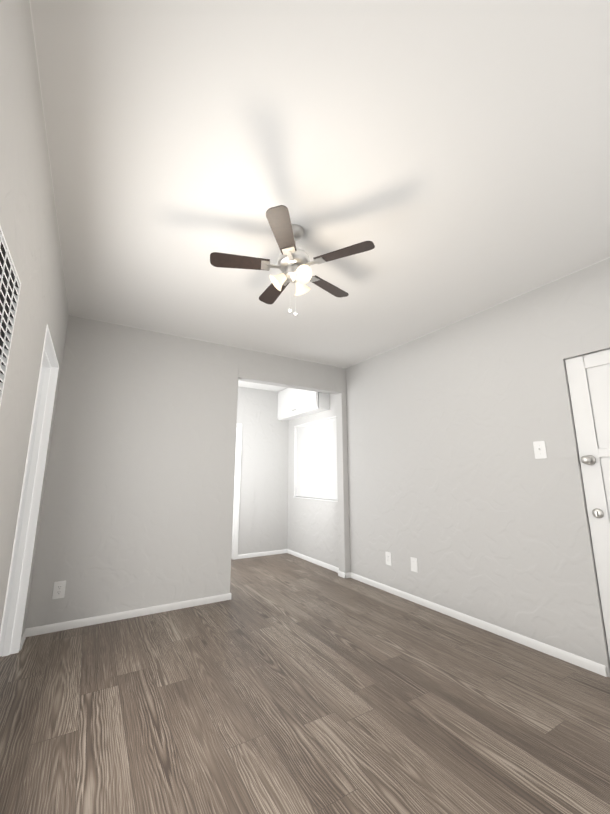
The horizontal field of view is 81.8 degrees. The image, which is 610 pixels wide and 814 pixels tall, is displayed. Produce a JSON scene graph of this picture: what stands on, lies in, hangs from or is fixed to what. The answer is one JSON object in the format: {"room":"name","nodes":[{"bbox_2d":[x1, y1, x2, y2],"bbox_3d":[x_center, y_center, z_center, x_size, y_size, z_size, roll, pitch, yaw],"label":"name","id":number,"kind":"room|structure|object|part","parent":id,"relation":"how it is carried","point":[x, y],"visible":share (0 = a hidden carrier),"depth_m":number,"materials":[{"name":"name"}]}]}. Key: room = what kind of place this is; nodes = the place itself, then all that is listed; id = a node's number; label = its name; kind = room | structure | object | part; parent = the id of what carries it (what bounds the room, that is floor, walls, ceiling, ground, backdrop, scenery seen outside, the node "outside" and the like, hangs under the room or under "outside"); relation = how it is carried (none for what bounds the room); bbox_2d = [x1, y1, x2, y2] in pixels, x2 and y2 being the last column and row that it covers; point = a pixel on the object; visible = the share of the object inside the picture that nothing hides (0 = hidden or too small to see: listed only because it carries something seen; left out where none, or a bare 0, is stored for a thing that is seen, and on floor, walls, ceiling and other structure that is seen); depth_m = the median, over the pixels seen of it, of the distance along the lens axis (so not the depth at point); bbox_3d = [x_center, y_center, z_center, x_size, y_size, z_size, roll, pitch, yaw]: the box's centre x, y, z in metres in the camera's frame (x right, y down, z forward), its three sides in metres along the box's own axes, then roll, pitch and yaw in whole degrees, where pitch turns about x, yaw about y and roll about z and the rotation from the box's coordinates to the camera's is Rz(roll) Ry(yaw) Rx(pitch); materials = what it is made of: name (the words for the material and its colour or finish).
{"room":"empty living room","nodes":[
{"label":"empty living room","id":0,"kind":"room"},
{"bbox_2d":[0,0,68,637],"bbox_3d":[-1.165,0.121,1.225,0.130,2.640,4.000,7,-13,-30],"label":"wall","id":1,"kind":"structure","parent":0,"point":[28,222],"depth_m":1.46,"materials":[{"name":"grey paint"}]},
{"bbox_2d":[0,226,20,405],"bbox_3d":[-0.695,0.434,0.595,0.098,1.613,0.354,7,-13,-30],"label":"air vent","id":2,"kind":"object","parent":1,"relation":"in","point":[10,285],"visible":1,"depth_m":0.84,"materials":[{"name":"white metal"}]},
{"bbox_2d":[0,324,58,656],"bbox_3d":[-1.814,0.603,2.231,0.138,2.081,0.940,7,-13,-30],"label":"door frame","id":3,"kind":"structure","parent":1,"relation":"attached to","point":[17,588],"depth_m":2.57,"materials":[{"name":"white wood"}]},
{"bbox_2d":[26,315,349,627],"bbox_3d":[-0.881,0.616,3.756,3.274,2.644,0.130,7,-13,-30],"label":"wall","id":4,"kind":"structure","parent":0,"point":[137,508],"depth_m":3.31,"materials":[{"name":"grey paint"}]},
{"bbox_2d":[52,581,65,598],"bbox_3d":[-1.977,1.471,2.834,0.080,0.128,0.008,7,-13,-30],"label":"outlet","id":5,"kind":"object","parent":4,"relation":"attached to","point":[59,589],"visible":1,"depth_m":2.83,"materials":[{"name":"white plastic"}]},
{"bbox_2d":[21,593,230,640],"bbox_3d":[-1.436,1.804,3.099,1.634,0.058,0.012,7,-13,-30],"label":"baseboard","id":6,"kind":"structure","parent":4,"relation":"attached to","point":[55,627],"depth_m":3.01,"materials":[{"name":"white wood"}]},
{"bbox_2d":[237,386,288,554],"bbox_3d":[-1.202,0.944,5.421,2.070,2.640,0.130,7,-13,-30],"label":"wall","id":7,"kind":"structure","parent":0,"point":[263,516],"depth_m":5.65,"materials":[{"name":"grey paint"}]},
{"bbox_2d":[238,549,286,558],"bbox_3d":[-0.646,2.259,5.419,0.818,0.058,0.012,7,-13,-30],"label":"baseboard","id":8,"kind":"structure","parent":7,"relation":"attached to","point":[241,556],"depth_m":5.41,"materials":[{"name":"white wood"}]},
{"bbox_2d":[0,553,609,813],"bbox_3d":[-1.107,1.759,2.586,4.870,0.050,7.030,7,-13,-30],"label":"floor","id":9,"kind":"structure","parent":0,"point":[285,683],"depth_m":1.82,"materials":[{"name":"wood"}]},
{"bbox_2d":[29,0,609,391],"bbox_3d":[-1.120,-0.901,3.129,4.870,0.140,7.080,7,-13,-30],"label":"ceiling","id":10,"kind":"structure","parent":0,"point":[450,159],"depth_m":1.62,"materials":[{"name":"white paint"}]},
{"bbox_2d":[210,205,374,314],"bbox_3d":[-0.074,-0.775,2.081,0.920,0.551,0.892,7,-13,-30],"label":"ceiling fan","id":11,"kind":"object","parent":10,"relation":"hanging from","point":[294,263],"visible":1,"depth_m":1.99,"materials":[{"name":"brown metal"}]},
{"bbox_2d":[287,258,609,676],"bbox_3d":[1.188,0.590,3.613,0.130,2.640,5.750,7,-13,-30],"label":"wall","id":12,"kind":"structure","parent":0,"point":[467,499],"depth_m":2.97,"materials":[{"name":"grey paint"}]},
{"bbox_2d":[277,388,329,420],"bbox_3d":[-0.071,-0.113,5.512,0.250,0.492,1.229,7,-13,-30],"label":"upper cabinet","id":13,"kind":"object","parent":12,"relation":"attached to","point":[293,403],"visible":0.81,"depth_m":5.36,"materials":[{"name":"white wood"}]},
{"bbox_2d":[293,416,337,501],"bbox_3d":[0.186,0.785,5.262,0.142,1.153,1.232,7,-13,-30],"label":"window","id":14,"kind":"structure","parent":12,"relation":"attached to","point":[315,459],"depth_m":5.24,"materials":[{"name":"white glass"}]},
{"bbox_2d":[287,549,346,576],"bbox_3d":[0.097,2.179,5.011,0.012,0.058,1.490,7,-13,-30],"label":"baseboard","id":15,"kind":"structure","parent":12,"relation":"attached to","point":[320,563],"depth_m":4.85,"materials":[{"name":"white wood"}]},
{"bbox_2d":[385,552,391,565],"bbox_3d":[0.892,1.624,3.773,0.008,0.128,0.080,7,-13,-30],"label":"outlet","id":16,"kind":"object","parent":12,"relation":"attached to","point":[388,558],"visible":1,"depth_m":3.77,"materials":[{"name":"white plastic"}]},
{"bbox_2d":[410,557,417,571],"bbox_3d":[1.076,1.556,3.476,0.006,0.128,0.080,7,-13,-30],"label":"electrical outlet plate","id":17,"kind":"object","parent":12,"relation":"attached to","point":[414,567],"visible":1,"depth_m":3.47,"materials":[{"name":"white plastic"}]},
{"bbox_2d":[347,572,606,676],"bbox_3d":[1.192,1.827,3.214,0.020,0.058,2.518,7,-13,-30],"label":"baseboard","id":18,"kind":"structure","parent":12,"relation":"attached to","point":[587,664],"depth_m":2.72,"materials":[{"name":"white wood"}]},
{"bbox_2d":[533,441,546,458],"bbox_3d":[1.730,0.316,2.598,0.020,0.128,0.080,7,-13,-30],"label":"switch plate","id":19,"kind":"object","parent":12,"relation":"attached to","point":[540,452],"visible":1,"depth_m":2.60,"materials":[{"name":"white plastic"}]},
{"bbox_2d":[565,348,609,658],"bbox_3d":[2.066,0.582,1.998,0.118,2.025,0.811,7,-13,-30],"label":"front door","id":20,"kind":"structure","parent":12,"relation":"in","point":[588,375],"depth_m":2.33,"materials":[{"name":"white wood"}]},
{"bbox_3d":[1.872,0.520,2.316,0.096,0.407,0.092,7,-13,-30],"label":"knob","id":21,"kind":"part","parent":20,"relation":"part of","materials":[{"name":"silver metal"}]},
{"bbox_3d":[-1.588,1.049,5.955,2.170,2.640,1.200,7,-13,-30],"label":"wall","id":22,"kind":"structure","parent":0,"visible":0},
{"bbox_2d":[231,423,239,559],"bbox_3d":[-1.307,1.321,5.737,0.055,2.021,0.926,7,-13,-30],"label":"trim","id":23,"kind":"structure","parent":22,"relation":"attached to","point":[235,530],"depth_m":5.36,"materials":[{"name":"white wood"}]}
]}

